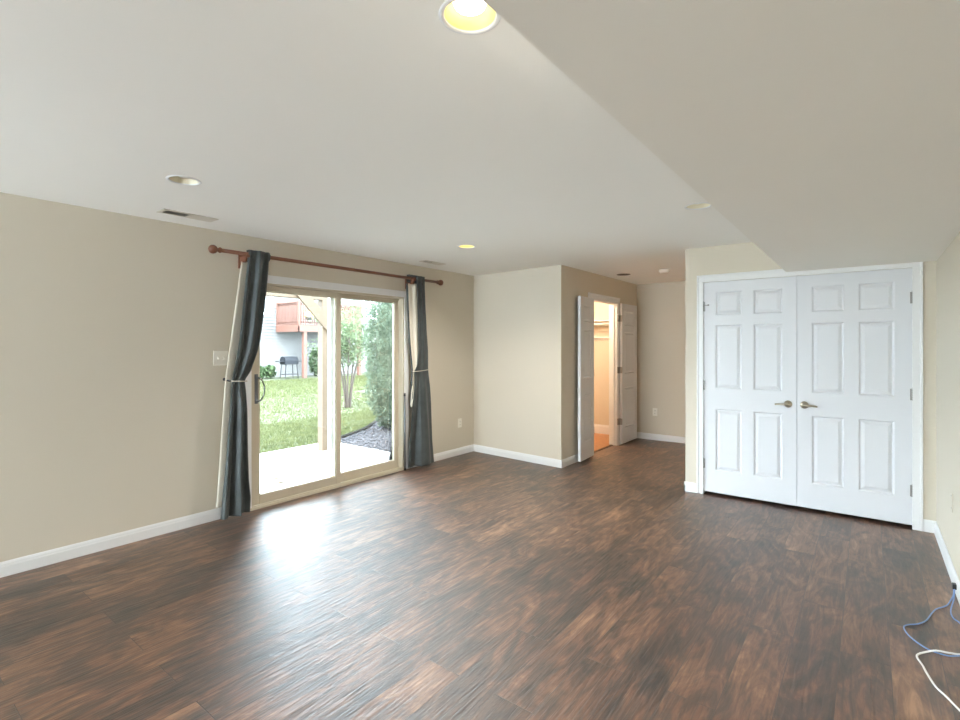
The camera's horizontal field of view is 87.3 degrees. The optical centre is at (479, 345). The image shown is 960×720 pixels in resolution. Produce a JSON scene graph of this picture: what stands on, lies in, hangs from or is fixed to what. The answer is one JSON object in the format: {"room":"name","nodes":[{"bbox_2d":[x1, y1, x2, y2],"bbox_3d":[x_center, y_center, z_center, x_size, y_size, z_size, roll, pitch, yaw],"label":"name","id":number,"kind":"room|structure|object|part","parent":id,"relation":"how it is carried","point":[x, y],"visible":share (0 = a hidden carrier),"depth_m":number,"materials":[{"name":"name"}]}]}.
{"room":"empty living room","nodes":[
{"label":"empty living room","id":0,"kind":"room"},
{"bbox_2d":[0,192,473,561],"bbox_3d":[-2.422,0.241,3.933,0.150,2.378,12.272,0,0,38],"label":"wall","id":1,"kind":"structure","parent":0,"point":[112,324],"depth_m":3.61,"materials":[{"name":"beige paint"}]},
{"bbox_2d":[0,507,229,577],"bbox_3d":[-4.066,1.384,1.667,0.013,0.092,6.675,0,0,38],"label":"baseboard","id":2,"kind":"structure","parent":1,"relation":"attached to","point":[29,562],"depth_m":3.51,"materials":[{"name":"white paint"}]},
{"bbox_2d":[213,351,227,365],"bbox_3d":[-2.140,0.103,4.162,0.018,0.120,0.120,0,0,38],"label":"light switch","id":3,"kind":"object","parent":1,"relation":"attached to","point":[219,357],"visible":0.98,"depth_m":4.16,"materials":[{"name":"white plastic"}]},
{"bbox_2d":[208,245,442,288],"bbox_3d":[-1.334,-0.731,5.107,0.141,0.151,2.768,0,0,38],"label":"curtain rod","id":4,"kind":"object","parent":1,"relation":"attached to","point":[242,256],"visible":0.94,"depth_m":4.70,"materials":[{"name":"red wood"}]},
{"bbox_2d":[216,250,270,519],"bbox_3d":[-1.986,0.296,4.242,0.163,2.208,0.430,0,0,38],"label":"curtain","id":5,"kind":"object","parent":4,"relation":"hanging from","point":[233,492],"visible":1,"depth_m":4.20,"materials":[{"name":"fabric"}]},
{"bbox_2d":[406,275,433,467],"bbox_3d":[-0.688,0.296,5.888,0.435,2.208,0.102,0,0,-44],"label":"curtain","id":6,"kind":"object","parent":4,"relation":"hanging from","point":[420,444],"visible":1,"depth_m":5.86,"materials":[{"name":"fabric"}]},
{"bbox_2d":[250,283,403,510],"bbox_3d":[-1.481,0.435,5.125,0.186,2.010,1.840,0,0,38],"label":"door","id":7,"kind":"structure","parent":1,"relation":"in","point":[394,460],"depth_m":5.11,"materials":[{"name":"beige plastic"}]},
{"bbox_3d":[-1.935,0.380,4.425,0.086,0.260,0.024,0,0,-13],"label":"handle","id":8,"kind":"part","parent":7,"relation":"part of","materials":[{"name":"grey metal"}]},
{"bbox_3d":[-1.717,0.431,4.777,0.040,1.938,0.930,0,0,38],"label":"sliding panel","id":9,"kind":"part","parent":7,"relation":"part of","materials":[{"name":"clear glass"}]},
{"bbox_3d":[-1.487,1.417,5.130,0.170,0.046,1.840,0,0,38],"label":"sill","id":10,"kind":"part","parent":7,"relation":"part of","materials":[{"name":"beige plastic"}]},
{"bbox_3d":[-1.224,0.431,5.516,0.040,1.938,0.852,0,0,38],"label":"fixed panel","id":11,"kind":"part","parent":7,"relation":"part of","materials":[{"name":"clear glass"}]},
{"bbox_3d":[-1.233,0.413,5.504,0.006,1.823,0.782,0,0,38],"label":"glass","id":12,"kind":"part","parent":7,"relation":"part of","materials":[{"name":"clear glass"}]},
{"bbox_2d":[245,275,408,508],"bbox_3d":[-1.428,0.401,5.085,0.018,2.058,1.950,0,0,38],"label":"door frame","id":13,"kind":"structure","parent":1,"relation":"attached to","point":[271,279],"depth_m":5.07,"materials":[{"name":"white paint"}]},
{"bbox_2d":[410,444,473,467],"bbox_3d":[-0.457,1.384,6.348,0.013,0.092,1.227,0,0,38],"label":"baseboard","id":14,"kind":"structure","parent":1,"relation":"attached to","point":[470,448],"depth_m":6.49,"materials":[{"name":"white paint"}]},
{"bbox_2d":[458,418,461,427],"bbox_3d":[-0.264,1.014,6.603,0.009,0.118,0.074,0,0,38],"label":"wall outlet","id":15,"kind":"object","parent":1,"relation":"attached to","point":[460,419],"visible":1,"depth_m":6.60,"materials":[{"name":"white plastic"}]},
{"bbox_2d":[0,0,751,284],"bbox_3d":[-0.569,-1.023,2.442,4.907,0.150,12.372,0,0,38],"label":"ceiling","id":16,"kind":"structure","parent":0,"point":[377,129],"depth_m":2.25,"materials":[{"name":"white paint"}]},
{"bbox_2d":[166,175,201,185],"bbox_3d":[-1.697,-0.993,2.887,0.180,0.098,0.180,0,0,38],"label":"recessed light","id":17,"kind":"object","parent":16,"relation":"in","point":[178,179],"visible":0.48,"depth_m":2.93,"materials":[{"name":"white paint"}]},
{"bbox_2d":[157,209,218,221],"bbox_3d":[-2.120,-0.945,3.662,0.130,0.007,0.370,0,0,38],"label":"ceiling vent","id":18,"kind":"object","parent":16,"relation":"in","point":[164,211],"visible":1,"depth_m":3.64,"materials":[{"name":"metal"}]},
{"bbox_2d":[419,260,444,264],"bbox_3d":[-0.539,-0.945,5.738,0.115,0.007,0.330,0,0,38],"label":"ceiling vent","id":19,"kind":"object","parent":16,"relation":"in","point":[424,261],"visible":1,"depth_m":5.71,"materials":[{"name":"metal"}]},
{"bbox_2d":[457,245,475,248],"bbox_3d":[-0.128,-0.993,4.812,0.180,0.098,0.180,0,0,38],"label":"recessed light","id":20,"kind":"object","parent":16,"relation":"in","point":[458,246],"visible":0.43,"depth_m":4.87,"materials":[{"name":"white paint"}]},
{"bbox_2d":[439,0,500,34],"bbox_3d":[-0.029,-0.993,1.445,0.180,0.098,0.180,0,0,38],"label":"recessed light","id":21,"kind":"object","parent":16,"relation":"in","point":[465,17],"visible":0.89,"depth_m":1.49,"materials":[{"name":"white paint"}]},
{"bbox_3d":[-0.029,-0.993,1.445,0.098,0.057,0.098,0,0,38],"label":"bulb","id":22,"kind":"part","parent":21,"relation":"part of","materials":[{"name":"white glass"}]},
{"bbox_2d":[659,269,669,272],"bbox_3d":[2.314,-0.928,6.310,0.136,0.040,0.136,0,0,38],"label":"smoke detector","id":23,"kind":"object","parent":16,"relation":"attached to","point":[662,270],"visible":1,"depth_m":6.26,"materials":[{"name":"white plastic"}]},
{"bbox_2d":[684,202,711,209],"bbox_3d":[1.482,-0.993,3.418,0.180,0.098,0.180,0,0,38],"label":"recessed light","id":24,"kind":"object","parent":16,"relation":"in","point":[701,205],"visible":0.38,"depth_m":3.47,"materials":[{"name":"white paint"}]},
{"bbox_2d":[0,433,959,719],"bbox_3d":[-0.569,1.468,2.442,4.907,0.084,12.372,0,0,38],"label":"floor","id":25,"kind":"structure","parent":0,"point":[473,585],"depth_m":2.72,"materials":[{"name":"brown wood"}]},
{"bbox_2d":[404,393,405,469],"bbox_3d":[-0.863,0.988,5.781,0.029,0.885,0.027,0,0,38],"label":"bar","id":26,"kind":"object","parent":25,"relation":"on","point":[404,393],"visible":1,"depth_m":5.77,"materials":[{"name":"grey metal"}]},
{"bbox_2d":[594,445,612,452],"bbox_3d":[1.640,1.427,6.902,0.040,0.006,0.863,0,0,38],"label":"threshold","id":27,"kind":"object","parent":25,"relation":"on","point":[608,445],"visible":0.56,"depth_m":6.97,"materials":[{"name":"brown wood"}]},
{"bbox_2d":[903,582,959,656],"bbox_3d":[2.379,1.395,2.644,0.259,0.069,0.811,0,0,38],"label":"cable","id":28,"kind":"object","parent":25,"relation":"on","point":[954,586],"visible":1,"depth_m":2.63,"materials":[{"name":"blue plastic"}]},
{"bbox_3d":[2.559,1.406,2.716,0.041,0.047,0.427,0,0,39],"label":"cord","id":29,"kind":"part","parent":28,"relation":"part of","materials":[{"name":"plastic"}]},
{"bbox_2d":[916,650,959,711],"bbox_3d":[2.017,1.422,2.157,0.215,0.016,0.684,0,0,38],"label":"cable","id":30,"kind":"object","parent":25,"relation":"on","point":[927,651],"visible":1,"depth_m":2.23,"materials":[{"name":"white plastic"}]},
{"bbox_2d":[474,265,565,459],"bbox_3d":[0.466,0.241,6.410,1.414,2.378,0.115,0,0,42],"label":"wall","id":31,"kind":"structure","parent":0,"point":[520,315],"depth_m":6.27,"materials":[{"name":"beige paint"}]},
{"bbox_2d":[474,444,561,467],"bbox_3d":[0.432,1.384,6.356,1.419,0.092,0.013,0,0,42],"label":"baseboard","id":32,"kind":"structure","parent":31,"relation":"attached to","point":[477,448],"depth_m":6.30,"materials":[{"name":"white paint"}]},
{"bbox_2d":[566,266,636,457],"bbox_3d":[1.680,0.241,6.933,0.115,2.378,2.311,0,0,38],"label":"wall","id":33,"kind":"structure","parent":0,"point":[579,282],"depth_m":6.18,"materials":[{"name":"beige paint"}]},
{"bbox_2d":[561,454,577,467],"bbox_3d":[1.169,1.384,6.165,0.013,0.092,0.728,0,0,38],"label":"baseboard","id":34,"kind":"structure","parent":33,"relation":"attached to","point":[565,462],"depth_m":6.03,"materials":[{"name":"white paint"}]},
{"bbox_2d":[577,296,593,461],"bbox_3d":[1.331,0.402,6.326,0.085,2.013,0.504,0,0,31],"label":"door","id":35,"kind":"structure","parent":33,"relation":"in","point":[585,389],"depth_m":6.24,"materials":[{"name":"white paint"}]},
{"bbox_2d":[588,292,619,445],"bbox_3d":[1.656,0.373,6.890,0.140,2.113,1.019,0,0,38],"label":"door frame","id":36,"kind":"structure","parent":33,"relation":"attached to","point":[614,303],"depth_m":7.22,"materials":[{"name":"white paint"}]},
{"bbox_2d":[617,303,636,443],"bbox_3d":[2.175,0.402,7.436,0.058,2.013,0.627,0,0,38],"label":"door","id":37,"kind":"structure","parent":33,"relation":"in","point":[627,318],"depth_m":7.40,"materials":[{"name":"white paint"}]},
{"bbox_2d":[594,281,684,436],"bbox_3d":[2.517,0.241,7.810,2.939,2.378,0.100,0,0,38],"label":"wall","id":38,"kind":"structure","parent":0,"point":[660,306],"depth_m":7.62,"materials":[{"name":"beige paint"}]},
{"bbox_2d":[594,424,608,434],"bbox_3d":[1.827,1.355,8.270,1.285,0.150,0.015,0,0,38],"label":"baseboard","id":39,"kind":"structure","parent":38,"relation":"attached to","point":[598,428],"depth_m":8.15,"materials":[{"name":"white paint"}]},
{"bbox_2d":[594,320,608,325],"bbox_3d":[1.740,-0.360,8.156,1.281,0.080,0.299,0,0,38],"label":"closet shelf","id":40,"kind":"object","parent":38,"relation":"attached to","point":[596,322],"visible":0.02,"depth_m":7.95,"materials":[{"name":"white paint"}]},
{"bbox_3d":[1.667,-0.340,8.062,1.279,0.028,0.027,0,0,38],"label":"hanging rod","id":41,"kind":"part","parent":40,"relation":"part of","materials":[{"name":"white paint"}]},
{"bbox_2d":[594,337,608,339],"bbox_3d":[1.813,-0.115,8.251,1.281,0.050,0.059,0,0,38],"label":"closet shelf","id":42,"kind":"object","parent":38,"relation":"attached to","point":[595,338],"visible":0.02,"depth_m":8.13,"materials":[{"name":"white paint"}]},
{"bbox_2d":[653,408,657,415],"bbox_3d":[2.654,1.006,7.635,0.074,0.118,0.009,0,0,38],"label":"wall outlet","id":43,"kind":"object","parent":38,"relation":"attached to","point":[655,410],"visible":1,"depth_m":7.63,"materials":[{"name":"white plastic"}]},
{"bbox_2d":[637,432,684,442],"bbox_3d":[2.989,1.384,7.375,1.419,0.092,0.013,0,0,38],"label":"baseboard","id":44,"kind":"structure","parent":38,"relation":"attached to","point":[669,438],"depth_m":7.57,"materials":[{"name":"white paint"}]},
{"bbox_2d":[483,0,959,271],"bbox_3d":[0.140,-0.797,0.312,0.984,0.301,9.665,0,0,38],"label":"ceiling","id":45,"kind":"structure","parent":0,"point":[826,132],"depth_m":1.33,"materials":[{"name":"paint"}]},
{"bbox_2d":[685,242,935,520],"bbox_3d":[2.783,0.241,4.440,1.838,2.378,0.100,0,0,38],"label":"wall","id":46,"kind":"structure","parent":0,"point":[741,257],"depth_m":4.63,"materials":[{"name":"beige paint"}]},
{"bbox_2d":[684,481,696,492],"bbox_3d":[2.058,1.384,4.927,0.121,0.092,0.013,0,0,38],"label":"baseboard","id":47,"kind":"structure","parent":46,"relation":"attached to","point":[689,486],"depth_m":4.92,"materials":[{"name":"white paint"}]},
{"bbox_2d":[703,276,796,505],"bbox_3d":[2.448,0.397,4.622,0.778,2.007,0.098,0,0,38],"label":"door","id":48,"kind":"structure","parent":46,"relation":"in","point":[750,326],"depth_m":4.61,"materials":[{"name":"white paint"}]},
{"bbox_3d":[2.669,0.514,4.429,0.130,0.064,0.063,0,0,38],"label":"handle","id":49,"kind":"part","parent":48,"relation":"part of","materials":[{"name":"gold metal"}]},
{"bbox_2d":[697,262,922,530],"bbox_3d":[2.790,0.376,4.422,1.653,2.108,0.118,0,0,38],"label":"door frame","id":50,"kind":"structure","parent":46,"relation":"attached to","point":[917,267],"depth_m":3.91,"materials":[{"name":"white paint"}]},
{"bbox_2d":[797,268,911,524],"bbox_3d":[3.067,0.397,4.145,0.778,2.007,0.098,0,0,38],"label":"door","id":51,"kind":"structure","parent":46,"relation":"in","point":[854,329],"depth_m":4.14,"materials":[{"name":"white paint"}]},
{"bbox_3d":[2.817,0.514,4.315,0.130,0.064,0.063,0,0,38],"label":"handle","id":52,"kind":"part","parent":51,"relation":"part of","materials":[{"name":"gold metal"}]},
{"bbox_2d":[923,519,935,532],"bbox_3d":[3.446,1.384,3.857,0.076,0.092,0.013,0,0,38],"label":"baseboard","id":53,"kind":"structure","parent":46,"relation":"attached to","point":[928,525],"depth_m":3.86,"materials":[{"name":"white paint"}]},
{"bbox_2d":[936,232,959,580],"bbox_3d":[0.599,0.241,0.021,0.100,2.378,9.765,0,0,38],"label":"wall","id":54,"kind":"structure","parent":0,"point":[948,263],"depth_m":3.26,"materials":[{"name":"beige paint"}]},
{"bbox_2d":[934,522,959,604],"bbox_3d":[0.524,1.384,0.016,0.013,0.092,9.665,0,0,38],"label":"baseboard","id":55,"kind":"structure","parent":54,"relation":"attached to","point":[951,570],"depth_m":3.21,"materials":[{"name":"white paint"}]},
{"label":"outside","id":56,"kind":"structure","parent":0,"visible":0},
{"bbox_2d":[260,372,377,452],"bbox_3d":[-19.393,1.710,27.579,55.605,0.280,70.000,0,0,38],"label":"ground","id":57,"kind":"structure","parent":56,"point":[308,376],"depth_m":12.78,"materials":[{"name":"green plant"}]},
{"bbox_2d":[260,366,267,378],"bbox_3d":[-10.254,1.277,23.394,0.647,0.751,0.690,0,0,11],"label":"shrub","id":58,"kind":"object","parent":57,"relation":"on","point":[263,371],"visible":0.44,"depth_m":23.36,"materials":[{"name":"green plant"}]},
{"bbox_2d":[263,364,275,378],"bbox_3d":[-10.066,1.241,24.005,0.636,0.726,0.678,0,0,38],"label":"shrub","id":59,"kind":"object","parent":57,"relation":"on","point":[270,373],"visible":0.84,"depth_m":23.87,"materials":[{"name":"green plant"}]},
{"bbox_2d":[275,356,299,378],"bbox_3d":[-9.070,1.031,23.939,0.480,1.042,1.240,0,0,38],"label":"barbecue grill","id":60,"kind":"object","parent":57,"relation":"on","point":[285,360],"visible":0.97,"depth_m":23.77,"materials":[{"name":"black metal"}]},
{"bbox_3d":[-9.070,0.610,23.939,0.480,0.200,0.680,0,0,38],"label":"lid","id":61,"kind":"part","parent":60,"relation":"part of","materials":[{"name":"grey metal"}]},
{"bbox_2d":[308,347,317,375],"bbox_3d":[-8.381,0.808,25.778,0.808,1.569,0.788,0,0,-19],"label":"shrub","id":62,"kind":"object","parent":57,"relation":"on","point":[314,354],"visible":0.61,"depth_m":25.63,"materials":[{"name":"green plant"}]},
{"bbox_2d":[276,300,361,377],"bbox_3d":[-8.227,-0.300,25.884,2.060,3.700,3.770,0,0,38],"label":"deck","id":63,"kind":"object","parent":57,"relation":"on","point":[282,309],"visible":0.49,"depth_m":24.29,"materials":[{"name":"wood"}]},
{"bbox_3d":[-9.306,-1.570,24.411,1.970,1.160,0.120,0,0,38],"label":"railing","id":64,"kind":"part","parent":63,"relation":"part of","materials":[{"name":"brown wood"}]},
{"bbox_3d":[-8.424,0.310,24.147,0.170,2.480,0.170,0,0,38],"label":"post","id":65,"kind":"part","parent":63,"relation":"part of","materials":[{"name":"wood"}]},
{"bbox_2d":[304,310,312,319],"bbox_3d":[-8.182,-1.472,24.132,0.485,0.500,0.468,0,0,19],"label":"flower basket","id":66,"kind":"object","parent":63,"relation":"attached to","point":[309,316],"visible":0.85,"depth_m":24.03,"materials":[{"name":"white plant"}]},
{"bbox_3d":[-7.488,-1.570,25.254,0.116,1.160,3.600,0,0,38],"label":"railing","id":67,"kind":"part","parent":63,"relation":"part of","materials":[{"name":"wood"}]},
{"bbox_3d":[-7.077,-1.570,27.302,1.970,1.160,0.120,0,0,38],"label":"railing","id":68,"kind":"part","parent":63,"relation":"part of","materials":[{"name":"wood"}]},
{"bbox_3d":[-6.427,0.310,26.737,0.170,2.480,0.170,0,0,38],"label":"post","id":69,"kind":"part","parent":63,"relation":"part of","materials":[{"name":"wood"}]},
{"bbox_2d":[260,296,381,377],"bbox_3d":[-8.887,-1.335,30.843,5.060,5.970,30.000,0,0,38],"label":"neighbor house","id":70,"kind":"structure","parent":57,"relation":"on","point":[274,345],"depth_m":25.49,"materials":[{"name":"white"}]},
{"bbox_3d":[-10.651,-2.195,24.469,0.019,1.150,1.050,0,0,38],"label":"pane","id":71,"kind":"part","parent":70,"relation":"part of","materials":[{"name":"glass"}]},
{"bbox_2d":[304,300,375,407],"bbox_3d":[-3.418,0.118,12.647,1.703,2.931,1.897,0,0,38],"label":"tree","id":72,"kind":"object","parent":57,"relation":"on","point":[347,343],"visible":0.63,"depth_m":12.60,"materials":[{"name":"green plant"}]},
{"bbox_2d":[341,420,379,437],"bbox_3d":[-2.090,1.552,10.465,0.207,0.055,4.612,0,0,7],"label":"edging","id":73,"kind":"object","parent":57,"relation":"on","point":[374,421],"visible":0.39,"depth_m":9.07,"materials":[{"name":"black plastic"}]},
{"bbox_2d":[341,422,390,451],"bbox_3d":[-1.108,1.578,9.693,4.808,0.104,4.000,0,0,38],"label":"gravel bed","id":74,"kind":"object","parent":57,"relation":"on","point":[374,437],"visible":0.14,"depth_m":8.39,"materials":[{"name":"grey gravel"}]},
{"bbox_2d":[361,302,392,427],"bbox_3d":[-1.554,0.224,9.387,1.417,2.712,1.405,0,0,38],"label":"columnar evergreen","id":75,"kind":"object","parent":74,"relation":"on","point":[381,349],"visible":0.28,"depth_m":9.05,"materials":[{"name":"green plant"}]},
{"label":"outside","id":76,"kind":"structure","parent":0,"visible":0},
{"bbox_2d":[260,443,386,492],"bbox_3d":[-3.565,1.600,4.642,2.525,0.100,7.000,0,0,38],"label":"patio","id":77,"kind":"structure","parent":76,"point":[302,464],"depth_m":6.68,"materials":[{"name":"concrete"}]},
{"bbox_2d":[266,292,327,450],"bbox_3d":[-3.914,0.330,5.385,0.145,2.440,5.750,0,0,38],"label":"porch post","id":78,"kind":"object","parent":77,"relation":"on","point":[319,311],"visible":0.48,"depth_m":7.41,"materials":[{"name":"beige wood"}]},
{"bbox_3d":[-2.321,0.440,7.471,0.120,2.220,0.120,0,0,38],"label":"post","id":79,"kind":"part","parent":78,"relation":"part of","materials":[{"name":"beige wood"}]}
]}

